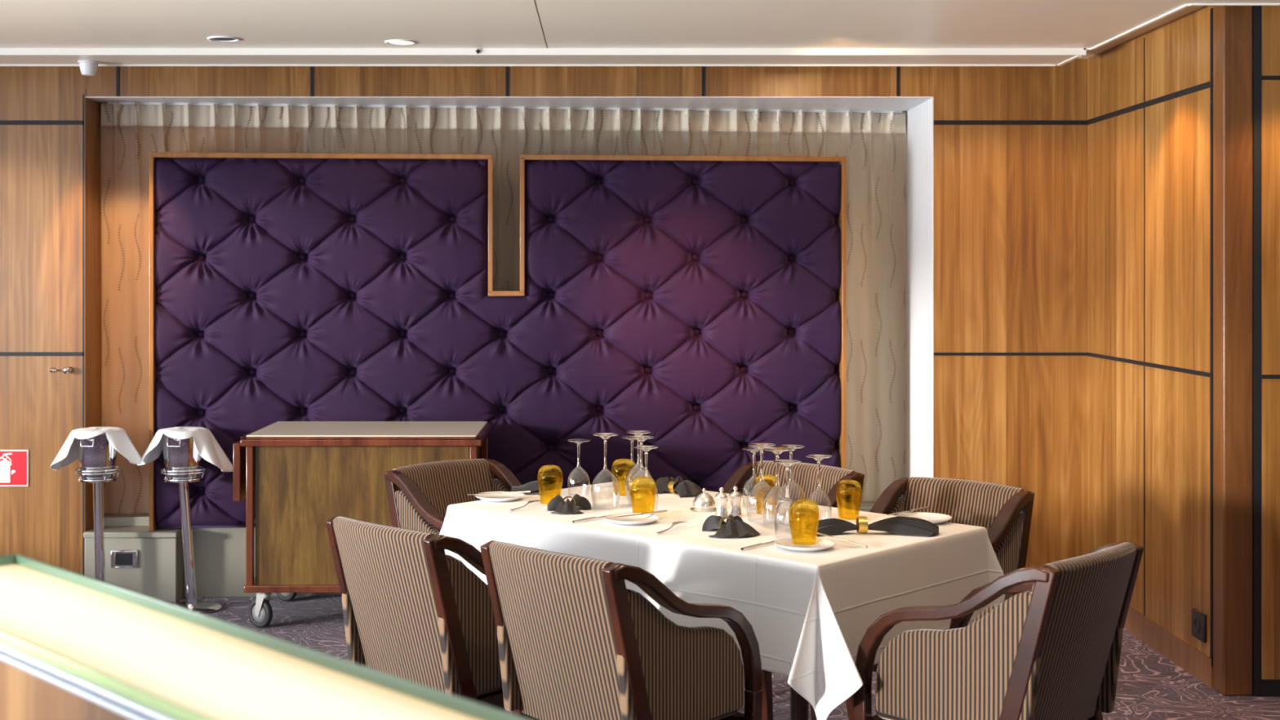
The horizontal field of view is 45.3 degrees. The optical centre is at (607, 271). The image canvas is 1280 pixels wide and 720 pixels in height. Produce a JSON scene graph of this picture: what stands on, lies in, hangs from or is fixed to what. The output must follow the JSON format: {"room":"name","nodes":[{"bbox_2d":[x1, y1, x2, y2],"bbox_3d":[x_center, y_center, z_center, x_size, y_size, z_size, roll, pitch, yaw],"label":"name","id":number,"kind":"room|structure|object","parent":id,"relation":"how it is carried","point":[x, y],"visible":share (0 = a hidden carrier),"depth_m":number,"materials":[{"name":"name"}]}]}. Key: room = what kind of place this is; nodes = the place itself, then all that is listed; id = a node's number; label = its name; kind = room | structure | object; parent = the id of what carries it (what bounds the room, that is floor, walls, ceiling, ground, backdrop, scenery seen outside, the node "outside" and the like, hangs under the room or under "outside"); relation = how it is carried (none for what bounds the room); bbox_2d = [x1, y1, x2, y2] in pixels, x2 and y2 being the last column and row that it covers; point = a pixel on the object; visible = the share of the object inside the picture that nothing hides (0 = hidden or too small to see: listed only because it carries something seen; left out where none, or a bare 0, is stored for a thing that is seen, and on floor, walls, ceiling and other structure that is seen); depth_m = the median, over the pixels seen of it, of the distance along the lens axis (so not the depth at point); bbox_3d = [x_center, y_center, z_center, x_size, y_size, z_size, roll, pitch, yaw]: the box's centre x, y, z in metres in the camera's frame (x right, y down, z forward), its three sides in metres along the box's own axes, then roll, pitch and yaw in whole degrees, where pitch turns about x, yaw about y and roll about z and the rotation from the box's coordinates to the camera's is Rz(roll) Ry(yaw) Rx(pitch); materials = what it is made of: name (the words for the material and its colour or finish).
{"room":"restaurant dining room","nodes":[
{"label":"restaurant dining room","id":0,"kind":"room"},
{"bbox_2d":[103,124,904,513],"bbox_3d":[-0.447,0.351,7.454,3.885,2.297,0.060,0,0,-6],"label":"wall","id":1,"kind":"structure","parent":0,"point":[863,427],"depth_m":7.42,"materials":[{"name":"beige wood"}]},
{"bbox_2d":[0,58,1087,571],"bbox_3d":[-1.384,0.265,7.000,7.232,2.470,0.060,0,0,0],"label":"wall","id":2,"kind":"structure","parent":0,"point":[1010,202],"depth_m":6.97,"materials":[{"name":"brown wood"}]},
{"bbox_2d":[0,449,28,486],"bbox_3d":[-2.713,0.891,6.965,0.166,0.166,0.010,0,0,0],"label":"fire extinguisher sign","id":3,"kind":"object","parent":2,"relation":"attached to","point":[14,464],"visible":1,"depth_m":6.96,"materials":[{"name":"red plastic"}]},
{"bbox_2d":[48,366,71,373],"bbox_3d":[-2.484,0.446,6.950,0.104,0.034,0.040,0,0,0],"label":"handle","id":4,"kind":"object","parent":2,"relation":"attached to","point":[67,370],"visible":1,"depth_m":6.94,"materials":[{"name":"silver metal"}]},
{"bbox_2d":[73,89,103,575],"bbox_3d":[-2.400,0.337,7.293,0.053,2.327,0.653,0,0,0],"label":"trim","id":5,"kind":"structure","parent":2,"relation":"attached to","point":[93,129],"depth_m":7.01,"materials":[{"name":"brown wood"}]},
{"bbox_2d":[184,527,341,597],"bbox_3d":[-0.233,1.339,7.315,3.466,0.322,0.260,0,0,-6],"label":"trim","id":6,"kind":"structure","parent":2,"relation":"attached to","point":[219,553],"depth_m":7.08,"materials":[{"name":"grey paint"}]},
{"bbox_2d":[103,501,875,526],"bbox_3d":[-0.445,1.157,7.319,3.884,0.043,0.210,0,0,-6],"label":"trim","id":7,"kind":"structure","parent":2,"relation":"attached to","point":[110,519],"depth_m":7.10,"materials":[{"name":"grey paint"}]},
{"bbox_2d":[149,151,846,531],"bbox_3d":[-0.482,0.318,7.168,3.221,1.725,0.142,0,0,-5],"label":"wall panel","id":8,"kind":"object","parent":2,"relation":"attached to","point":[698,304],"visible":0.84,"depth_m":7.12,"materials":[{"name":"purple fabric"}]},
{"bbox_2d":[101,102,906,512],"bbox_3d":[-0.445,0.169,7.335,3.856,1.923,0.072,0,0,-6],"label":"sheer curtain","id":9,"kind":"object","parent":2,"relation":"hanging from","point":[113,113],"visible":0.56,"depth_m":7.35,"materials":[{"name":"white fabric"}]},
{"bbox_2d":[84,96,933,477],"bbox_3d":[-0.437,0.337,7.295,3.878,2.327,0.651,0,0,0],"label":"trim","id":10,"kind":"structure","parent":2,"relation":"attached to","point":[918,135],"depth_m":7.18,"materials":[{"name":"white paint"}]},
{"bbox_2d":[0,66,1086,574],"bbox_3d":[-1.409,0.270,6.973,7.182,2.460,0.014,0,0,0],"label":"trim","id":11,"kind":"structure","parent":2,"relation":"attached to","point":[2,122],"depth_m":6.97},
{"bbox_2d":[0,0,1279,58],"bbox_3d":[-0.200,-1.025,1.950,9.600,0.190,12.100,0,0,0],"label":"ceiling","id":12,"kind":"structure","parent":0,"point":[24,24],"depth_m":5.68,"materials":[{"name":"white paint"}]},
{"bbox_2d":[206,35,240,42],"bbox_3d":[-1.528,-0.942,6.111,0.132,0.036,0.132,0,0,0],"label":"recessed light","id":13,"kind":"object","parent":12,"relation":"in","point":[215,38],"visible":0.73,"depth_m":6.11,"materials":[{"name":"white paint"}]},
{"bbox_2d":[384,39,417,45],"bbox_3d":[-0.836,-0.942,6.200,0.132,0.036,0.132,0,0,0],"label":"recessed light","id":14,"kind":"object","parent":12,"relation":"in","point":[397,42],"visible":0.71,"depth_m":6.20,"materials":[{"name":"white"}]},
{"bbox_2d":[533,0,547,48],"bbox_3d":[-0.250,-0.930,4.185,0.003,0.002,4.370,0,0,0],"label":"trim","id":15,"kind":"structure","parent":12,"relation":"attached to","point":[534,0],"depth_m":5.74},
{"bbox_2d":[0,48,1086,66],"bbox_3d":[-1.510,-0.938,6.537,6.980,0.065,0.305,0,0,0],"label":"trim","id":16,"kind":"structure","parent":12,"relation":"attached to","point":[4,60],"depth_m":6.52,"materials":[{"name":"white paint"}]},
{"bbox_2d":[77,60,99,75],"bbox_3d":[-2.232,-0.876,6.600,0.090,0.058,0.090,0,0,0],"label":"ceiling sensor","id":17,"kind":"object","parent":16,"relation":"attached to","point":[87,68],"visible":1,"depth_m":6.57,"materials":[{"name":"white paint"}]},
{"bbox_2d":[169,594,1279,719],"bbox_3d":[-0.200,1.560,1.950,9.600,0.120,12.100,0,0,0],"label":"floor","id":18,"kind":"structure","parent":0,"point":[1150,686],"depth_m":5.67,"materials":[{"name":"carpet"}]},
{"bbox_2d":[74,466,121,582],"bbox_3d":[-2.253,1.185,6.820,0.256,0.627,0.256,0,0,0],"label":"stand","id":19,"kind":"object","parent":18,"relation":"on","point":[98,491],"visible":0.56,"depth_m":6.80,"materials":[{"name":"silver metal"}]},
{"bbox_2d":[75,432,118,479],"bbox_3d":[-2.267,0.812,6.818,0.204,0.208,0.209,0,0,45],"label":"ice bucket","id":20,"kind":"object","parent":19,"relation":"on","point":[96,453],"visible":0.69,"depth_m":6.75,"materials":[{"name":"silver metal"}]},
{"bbox_2d":[50,426,141,470],"bbox_3d":[-2.271,0.790,6.820,0.426,0.188,0.240,0,0,0],"label":"towel","id":21,"kind":"object","parent":20,"relation":"on","point":[117,437],"visible":0.98,"depth_m":6.76,"materials":[{"name":"white fabric"}]},
{"bbox_2d":[83,525,184,602],"bbox_3d":[-2.160,1.339,7.069,0.425,0.322,0.262,0,0,0],"label":"box","id":22,"kind":"object","parent":18,"relation":"on","point":[159,574],"visible":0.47,"depth_m":6.95,"materials":[{"name":"grey paint"}]},
{"bbox_2d":[110,550,137,568],"bbox_3d":[-2.188,1.299,6.942,0.124,0.082,0.014,0,0,0],"label":"power socket","id":23,"kind":"object","parent":22,"relation":"attached to","point":[118,558],"visible":1,"depth_m":6.94,"materials":[{"name":"silver metal"}]},
{"bbox_2d":[160,466,222,613],"bbox_3d":[-1.852,1.185,6.820,0.268,0.627,0.256,0,0,0],"label":"stand","id":24,"kind":"object","parent":18,"relation":"on","point":[202,606],"visible":0.66,"depth_m":6.80,"materials":[{"name":"silver metal"}]},
{"bbox_2d":[161,433,202,479],"bbox_3d":[-1.888,0.812,6.818,0.204,0.208,0.209,0,0,45],"label":"ice bucket","id":25,"kind":"object","parent":24,"relation":"on","point":[180,455],"visible":0.74,"depth_m":6.75,"materials":[{"name":"silver metal"}]},
{"bbox_2d":[137,426,232,471],"bbox_3d":[-1.877,0.794,6.819,0.443,0.196,0.255,0,0,0],"label":"towel","id":26,"kind":"object","parent":25,"relation":"on","point":[206,444],"visible":0.98,"depth_m":6.76,"materials":[{"name":"white fabric"}]},
{"bbox_2d":[0,553,530,719],"bbox_3d":[0.207,0.940,0.888,0.188,1.120,3.104,0,0,-44],"label":"counter","id":27,"kind":"object","parent":18,"relation":"on","point":[73,646],"visible":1,"depth_m":1.55,"materials":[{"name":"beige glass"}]},
{"bbox_2d":[232,421,493,627],"bbox_3d":[-1.054,1.092,6.720,1.057,0.816,0.640,0,0,0],"label":"trolley","id":28,"kind":"object","parent":18,"relation":"on","point":[302,475],"visible":0.54,"depth_m":6.43,"materials":[{"name":"brown wood"}]},
{"bbox_2d":[324,515,505,710],"bbox_3d":[-0.424,1.081,4.191,0.478,0.844,0.568,0,0,44],"label":"armchair","id":29,"kind":"object","parent":18,"relation":"on","point":[413,611],"visible":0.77,"depth_m":3.98,"materials":[{"name":"brown fabric"}]},
{"bbox_2d":[383,458,528,534],"bbox_3d":[-0.411,1.081,5.146,0.568,0.844,0.478,0,0,44],"label":"armchair","id":30,"kind":"object","parent":18,"relation":"on","point":[420,495],"visible":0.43,"depth_m":5.25,"materials":[{"name":"brown fabric"}]},
{"bbox_2d":[480,540,762,719],"bbox_3d":[0.028,1.081,3.810,0.478,0.844,0.568,0,0,44],"label":"armchair","id":31,"kind":"object","parent":18,"relation":"on","point":[575,642],"visible":1,"depth_m":3.64,"materials":[{"name":"beige fabric"}]},
{"bbox_2d":[719,460,864,719],"bbox_3d":[0.517,1.081,5.087,0.478,0.844,0.568,0,0,44],"label":"armchair","id":32,"kind":"object","parent":18,"relation":"on","point":[843,487],"visible":0.23,"depth_m":5.20,"materials":[{"name":"brown fabric"}]},
{"bbox_2d":[790,685,808,719],"bbox_3d":[0.296,1.123,4.661,1.429,0.754,0.794,0,0,44],"label":"dining table","id":33,"kind":"object","parent":18,"relation":"on","point":[799,705],"visible":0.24,"depth_m":4.07,"materials":[{"name":"brown wood"}]},
{"bbox_2d":[439,480,1004,719],"bbox_3d":[0.301,0.942,4.560,1.627,0.406,0.978,0,0,44],"label":"tablecloth","id":34,"kind":"object","parent":33,"relation":"on","point":[810,613],"visible":0.72,"depth_m":4.18,"materials":[{"name":"white fabric"}]},
{"bbox_2d":[475,491,524,502],"bbox_3d":[-0.348,0.731,4.977,0.163,0.015,0.163,0,0,0],"label":"plate","id":35,"kind":"object","parent":34,"relation":"on","point":[501,497],"visible":0.94,"depth_m":4.99,"materials":[{"name":"ceramic"}]},
{"bbox_2d":[468,490,530,494],"bbox_3d":[-0.353,0.719,4.988,0.210,0.006,0.013,0,0,-18],"label":"table knife","id":36,"kind":"object","parent":35,"relation":"on","point":[522,491],"visible":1,"depth_m":4.99,"materials":[{"name":"silver metal"}]},
{"bbox_2d":[507,499,543,511],"bbox_3d":[-0.257,0.729,4.799,0.023,0.012,0.190,0,0,28],"label":"fork","id":37,"kind":"object","parent":34,"relation":"on","point":[537,500],"visible":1,"depth_m":4.81,"materials":[{"name":"silver metal"}]},
{"bbox_2d":[511,480,549,492],"bbox_3d":[-0.257,0.716,5.136,0.124,0.037,0.109,0,0,0],"label":"napkin","id":38,"kind":"object","parent":34,"relation":"on","point":[534,486],"visible":0.98,"depth_m":5.10,"materials":[{"name":"grey fabric"}]},
{"bbox_2d":[547,493,591,514],"bbox_3d":[-0.118,0.715,4.743,0.136,0.044,0.155,0,0,0],"label":"napkin","id":39,"kind":"object","parent":34,"relation":"on","point":[557,504],"visible":1,"depth_m":4.74,"materials":[{"name":"grey fabric"}]},
{"bbox_2d":[562,496,575,503],"bbox_3d":[-0.120,0.717,4.754,0.042,0.042,0.025,0,0,-5],"label":"napkin ring","id":40,"kind":"object","parent":39,"relation":"attached to","point":[566,497],"visible":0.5,"depth_m":4.74,"materials":[{"name":"gold metal"}]},
{"bbox_2d":[566,439,590,495],"bbox_3d":[-0.095,0.647,5.066,0.078,0.183,0.078,0,0,0],"label":"wine glass","id":41,"kind":"object","parent":34,"relation":"on","point":[578,442],"visible":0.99,"depth_m":5.06,"materials":[{"name":"white"}]},
{"bbox_2d":[567,466,590,495],"bbox_3d":[-0.095,0.691,5.066,0.076,0.096,0.076,0,0,0],"label":"bowl","id":42,"kind":"object","parent":41,"relation":"attached to","point":[576,466],"depth_m":5.06,"materials":[{"name":"clear glass"}]},
{"bbox_2d":[572,515,604,522],"bbox_3d":[-0.028,0.734,4.585,0.013,0.006,0.210,0,0,43],"label":"table knife","id":43,"kind":"object","parent":34,"relation":"on","point":[593,517],"visible":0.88,"depth_m":4.55,"materials":[{"name":"silver metal"}]},
{"bbox_2d":[591,432,619,507],"bbox_3d":[-0.006,0.624,4.810,0.090,0.230,0.090,0,0,18],"label":"wine glass","id":44,"kind":"object","parent":34,"relation":"on","point":[605,436],"visible":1,"depth_m":4.81,"materials":[{"name":"white"}]},
{"bbox_2d":[591,470,619,507],"bbox_3d":[-0.006,0.678,4.810,0.092,0.121,0.092,0,0,0],"label":"bowl","id":45,"kind":"object","parent":44,"relation":"on","point":[601,470],"depth_m":4.80,"materials":[{"name":"clear glass"}]},
{"bbox_2d":[604,512,659,524],"bbox_3d":[0.073,0.731,4.527,0.163,0.015,0.163,0,0,0],"label":"plate","id":46,"kind":"object","parent":34,"relation":"on","point":[647,518],"visible":0.98,"depth_m":4.54,"materials":[{"name":"ceramic"}]},
{"bbox_2d":[611,510,667,518],"bbox_3d":[0.095,0.719,4.550,0.210,0.006,0.013,0,0,-37],"label":"table knife","id":47,"kind":"object","parent":46,"relation":"on","point":[661,511],"visible":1,"depth_m":4.56,"materials":[{"name":"silver metal"}]},
{"bbox_2d":[620,435,643,489],"bbox_3d":[0.084,0.648,5.190,0.078,0.180,0.078,0,0,0],"label":"wine glass","id":48,"kind":"object","parent":34,"relation":"on","point":[632,440],"visible":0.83,"depth_m":5.19,"materials":[{"name":"white"}]},
{"bbox_2d":[621,463,643,489],"bbox_3d":[0.084,0.691,5.190,0.076,0.094,0.076,0,0,0],"label":"bowl","id":49,"kind":"object","parent":48,"relation":"attached to","point":[628,464],"depth_m":5.18,"materials":[{"name":"clear glass"}]},
{"bbox_2d":[624,430,652,499],"bbox_3d":[0.102,0.628,4.980,0.090,0.220,0.090,0,0,0],"label":"wine glass","id":50,"kind":"object","parent":34,"relation":"on","point":[637,433],"visible":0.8,"depth_m":4.97,"materials":[{"name":"white"}]},
{"bbox_2d":[624,463,652,499],"bbox_3d":[0.102,0.681,4.980,0.092,0.116,0.092,0,0,0],"label":"bowl","id":51,"kind":"object","parent":50,"relation":"on","point":[636,464],"depth_m":4.97,"materials":[{"name":"clear glass"}]},
{"bbox_2d":[626,435,655,506],"bbox_3d":[0.107,0.630,4.850,0.090,0.217,0.090,0,0,0],"label":"wine glass","id":52,"kind":"object","parent":34,"relation":"on","point":[641,438],"visible":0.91,"depth_m":4.85,"materials":[{"name":"white"}]},
{"bbox_2d":[626,469,655,506],"bbox_3d":[0.107,0.681,4.850,0.092,0.114,0.092,0,0,0],"label":"bowl","id":53,"kind":"object","parent":52,"relation":"on","point":[639,469],"depth_m":4.84,"materials":[{"name":"clear glass"}]},
{"bbox_2d":[633,445,658,511],"bbox_3d":[0.120,0.638,4.725,0.078,0.200,0.078,0,0,0],"label":"wine glass","id":54,"kind":"object","parent":34,"relation":"on","point":[646,449],"visible":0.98,"depth_m":4.72,"materials":[{"name":"white"}]},
{"bbox_2d":[634,477,657,511],"bbox_3d":[0.120,0.686,4.725,0.076,0.105,0.076,0,0,0],"label":"bowl","id":55,"kind":"object","parent":54,"relation":"on","point":[644,477],"depth_m":4.72,"materials":[{"name":"glass"}]},
{"bbox_2d":[654,520,687,533],"bbox_3d":[0.180,0.729,4.383,0.023,0.012,0.190,0,0,26],"label":"fork","id":56,"kind":"object","parent":34,"relation":"on","point":[679,522],"visible":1,"depth_m":4.40,"materials":[{"name":"silver metal"}]},
{"bbox_2d":[653,475,702,497],"bbox_3d":[0.239,0.711,5.104,0.170,0.053,0.125,0,0,44],"label":"napkin","id":57,"kind":"object","parent":34,"relation":"on","point":[685,488],"visible":0.96,"depth_m":5.08,"materials":[{"name":"grey fabric"}]},
{"bbox_2d":[667,480,679,493],"bbox_3d":[0.224,0.717,5.111,0.042,0.042,0.025,0,0,-40],"label":"napkin ring","id":58,"kind":"object","parent":57,"relation":"attached to","point":[670,485],"visible":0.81,"depth_m":5.10,"materials":[{"name":"gold metal"}]},
{"bbox_2d":[689,488,715,511],"bbox_3d":[0.300,0.705,4.760,0.086,0.067,0.086,0,0,0],"label":"cloche","id":59,"kind":"object","parent":34,"relation":"on","point":[702,502],"visible":0.97,"depth_m":4.74,"materials":[{"name":"silver metal"}]},
{"bbox_2d":[715,487,732,517],"bbox_3d":[0.346,0.694,4.617,0.041,0.090,0.048,0,0,-39],"label":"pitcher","id":60,"kind":"object","parent":34,"relation":"on","point":[721,498],"visible":0.89,"depth_m":4.61,"materials":[{"name":"silver metal"}]},
{"bbox_2d":[702,515,760,537],"bbox_3d":[0.350,0.715,4.335,0.160,0.044,0.175,0,0,0],"label":"napkin","id":61,"kind":"object","parent":34,"relation":"on","point":[738,528],"visible":0.99,"depth_m":4.29,"materials":[{"name":"grey fabric"}]},
{"bbox_2d":[719,516,733,528],"bbox_3d":[0.339,0.717,4.353,0.042,0.042,0.025,0,0,-10],"label":"napkin ring","id":62,"kind":"object","parent":61,"relation":"attached to","point":[722,519],"visible":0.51,"depth_m":4.35,"materials":[{"name":"gold metal"}]},
{"bbox_2d":[728,485,742,516],"bbox_3d":[0.388,0.694,4.645,0.041,0.090,0.041,0,0,0],"label":"pepper mill","id":63,"kind":"object","parent":34,"relation":"on","point":[735,497],"visible":0.95,"depth_m":4.63,"materials":[{"name":"silver metal"}]},
{"bbox_2d":[741,447,765,508],"bbox_3d":[0.459,0.645,4.800,0.078,0.186,0.078,0,0,0],"label":"wine glass","id":64,"kind":"object","parent":34,"relation":"on","point":[753,450],"visible":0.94,"depth_m":4.80,"materials":[{"name":"white"}]},
{"bbox_2d":[742,476,765,508],"bbox_3d":[0.459,0.690,4.800,0.076,0.098,0.076,0,0,0],"label":"bowl","id":65,"kind":"object","parent":64,"relation":"on","point":[751,477],"depth_m":4.80,"materials":[{"name":"clear glass"}]},
{"bbox_2d":[740,540,774,550],"bbox_3d":[0.424,0.734,4.142,0.013,0.006,0.210,0,0,40],"label":"table knife","id":66,"kind":"object","parent":34,"relation":"on","point":[770,542],"visible":0.84,"depth_m":4.11,"materials":[{"name":"silver metal"}]},
{"bbox_2d":[746,442,777,521],"bbox_3d":[0.458,0.625,4.550,0.090,0.227,0.090,0,0,18],"label":"wine glass","id":67,"kind":"object","parent":34,"relation":"on","point":[760,446],"visible":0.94,"depth_m":4.55,"materials":[{"name":"white"}]},
{"bbox_2d":[746,481,777,521],"bbox_3d":[0.458,0.679,4.550,0.092,0.119,0.092,0,0,0],"label":"bowl","id":68,"kind":"object","parent":67,"relation":"on","point":[757,482],"depth_m":4.54,"materials":[{"name":"clear glass"}]},
{"bbox_2d":[761,447,792,527],"bbox_3d":[0.494,0.626,4.453,0.090,0.225,0.090,0,0,18],"label":"wine glass","id":69,"kind":"object","parent":34,"relation":"on","point":[777,451],"visible":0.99,"depth_m":4.45,"materials":[{"name":"white"}]},
{"bbox_2d":[761,485,792,527],"bbox_3d":[0.494,0.679,4.453,0.092,0.118,0.092,0,0,0],"label":"bowl","id":70,"kind":"object","parent":69,"relation":"on","point":[775,486],"depth_m":4.45,"materials":[{"name":"clear glass"}]},
{"bbox_2d":[773,459,801,537],"bbox_3d":[0.500,0.632,4.260,0.078,0.213,0.078,0,0,0],"label":"wine glass","id":71,"kind":"object","parent":34,"relation":"on","point":[787,463],"visible":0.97,"depth_m":4.25,"materials":[{"name":"clear glass"}]},
{"bbox_2d":[773,500,800,537],"bbox_3d":[0.500,0.683,4.260,0.076,0.112,0.076,0,0,0],"label":"bowl","id":72,"kind":"object","parent":71,"relation":"on","point":[792,500],"depth_m":4.25,"materials":[{"name":"clear glass"}]},
{"bbox_2d":[776,444,805,518],"bbox_3d":[0.552,0.631,4.610,0.090,0.215,0.090,0,0,0],"label":"wine glass","id":73,"kind":"object","parent":34,"relation":"on","point":[793,447],"visible":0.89,"depth_m":4.61,"materials":[{"name":"white"}]},
{"bbox_2d":[776,481,805,518],"bbox_3d":[0.552,0.682,4.610,0.092,0.113,0.092,0,0,0],"label":"bowl","id":74,"kind":"object","parent":73,"relation":"on","point":[795,482],"depth_m":4.60,"materials":[{"name":"clear glass"}]},
{"bbox_2d":[789,528,804,537],"bbox_3d":[0.541,0.729,4.255,0.023,0.012,0.190,0,0,-9],"label":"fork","id":75,"kind":"object","parent":34,"relation":"on","point":[797,530],"visible":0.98,"depth_m":4.29,"materials":[{"name":"silver metal"}]},
{"bbox_2d":[773,537,835,551],"bbox_3d":[0.528,0.731,4.101,0.163,0.015,0.163,0,0,0],"label":"plate","id":76,"kind":"object","parent":34,"relation":"on","point":[795,544],"visible":1,"depth_m":4.12,"materials":[{"name":"ceramic"}]},
{"bbox_2d":[805,454,831,524],"bbox_3d":[0.619,0.638,4.490,0.078,0.200,0.078,0,0,0],"label":"wine glass","id":77,"kind":"object","parent":34,"relation":"on","point":[817,457],"visible":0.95,"depth_m":4.49,"materials":[{"name":"white"}]},
{"bbox_2d":[805,488,831,524],"bbox_3d":[0.619,0.686,4.490,0.076,0.105,0.076,0,0,0],"label":"bowl","id":78,"kind":"object","parent":77,"relation":"on","point":[816,489],"depth_m":4.48,"materials":[{"name":"clear glass"}]},
{"bbox_2d":[799,528,867,547],"bbox_3d":[0.611,0.720,4.154,0.208,0.034,0.013,0,0,38],"label":"table knife","id":79,"kind":"object","parent":34,"relation":"on","point":[813,531],"visible":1,"depth_m":4.14,"materials":[{"name":"silver metal"}]},
{"bbox_2d":[804,516,938,537],"bbox_3d":[0.748,0.714,4.328,0.379,0.046,0.119,0,0,0],"label":"napkin","id":80,"kind":"object","parent":34,"relation":"on","point":[905,526],"visible":0.98,"depth_m":4.31,"materials":[{"name":"grey fabric"}]},
{"bbox_2d":[856,515,867,533],"bbox_3d":[0.719,0.714,4.331,0.025,0.048,0.048,0,0,-2],"label":"napkin ring","id":81,"kind":"object","parent":80,"relation":"attached to","point":[861,521],"visible":1,"depth_m":4.31,"materials":[{"name":"gold metal"}]},
{"bbox_2d":[896,511,951,524],"bbox_3d":[0.937,0.731,4.539,0.163,0.015,0.163,0,0,0],"label":"plate","id":82,"kind":"object","parent":34,"relation":"on","point":[934,517],"visible":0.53,"depth_m":4.58,"materials":[{"name":"ceramic"}]},
{"bbox_2d":[886,506,928,515],"bbox_3d":[0.902,0.718,4.604,0.210,0.006,0.013,0,0,-43],"label":"table knife","id":83,"kind":"object","parent":82,"relation":"on","point":[927,507],"visible":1,"depth_m":4.61,"materials":[{"name":"silver metal"}]},
{"bbox_2d":[810,476,1034,719],"bbox_3d":[0.965,1.081,4.659,0.478,0.844,0.568,0,0,44],"label":"armchair","id":84,"kind":"object","parent":18,"relation":"on","point":[1004,511],"visible":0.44,"depth_m":4.76,"materials":[{"name":"brown fabric"}]},
{"bbox_2d":[853,541,1143,719],"bbox_3d":[0.975,1.081,3.785,0.568,0.844,0.478,0,0,44],"label":"armchair","id":85,"kind":"object","parent":18,"relation":"on","point":[1051,650],"visible":0.98,"depth_m":3.61,"materials":[{"name":"beige fabric"}]},
{"bbox_2d":[1087,5,1216,690],"bbox_3d":[2.212,0.265,6.255,0.060,2.470,1.550,0,0,0],"label":"wall","id":86,"kind":"structure","parent":0,"point":[1177,51],"depth_m":6.15,"materials":[{"name":"brown wood"}]},
{"bbox_2d":[1086,8,1213,666],"bbox_3d":[2.184,0.235,6.245,0.016,2.370,1.450,0,0,0],"label":"trim","id":87,"kind":"structure","parent":86,"relation":"attached to","point":[1209,84],"depth_m":5.56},
{"bbox_2d":[1124,605,1213,688],"bbox_3d":[2.183,1.448,6.245,0.018,0.105,1.450,0,0,0],"label":"baseboard","id":88,"kind":"structure","parent":86,"relation":"attached to","point":[1188,658],"depth_m":5.91,"materials":[{"name":"brown wood"}]},
{"bbox_2d":[1191,608,1206,643],"bbox_3d":[2.175,1.300,5.640,0.015,0.104,0.120,0,0,0],"label":"wall socket","id":89,"kind":"object","parent":86,"relation":"attached to","point":[1198,619],"visible":1,"depth_m":5.62,"materials":[{"name":"black plastic"}]},
{"bbox_2d":[1213,5,1253,695],"bbox_3d":[2.232,0.265,5.470,0.107,2.470,0.100,0,0,0],"label":"pillar","id":90,"kind":"structure","parent":86,"relation":"attached to","point":[1233,25],"depth_m":5.42,"materials":[{"name":"brown wood"}]},
{"bbox_2d":[1261,5,1279,679],"bbox_3d":[3.455,0.265,5.450,2.290,2.470,0.060,0,0,0],"label":"wall","id":91,"kind":"structure","parent":0,"point":[1270,15],"depth_m":5.42,"materials":[{"name":"brown wood"}]},
{"bbox_2d":[1084,3,1279,49],"bbox_3d":[3.290,-0.937,5.848,2.620,0.026,1.079,0,0,0],"label":"trim","id":92,"kind":"structure","parent":91,"relation":"attached to","point":[1183,6],"depth_m":5.45,"materials":[{"name":"white paint"}]},
{"bbox_2d":[1252,5,1279,696],"bbox_3d":[3.413,0.275,5.443,2.255,2.450,0.054,0,0,0],"label":"trim","id":93,"kind":"structure","parent":91,"relation":"attached to","point":[1257,77],"depth_m":5.42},
{"bbox_2d":[1261,679,1279,697],"bbox_3d":[3.426,1.470,5.421,2.228,0.060,0.018,0,0,0],"label":"baseboard","id":94,"kind":"structure","parent":91,"relation":"attached to","point":[1269,687],"depth_m":5.41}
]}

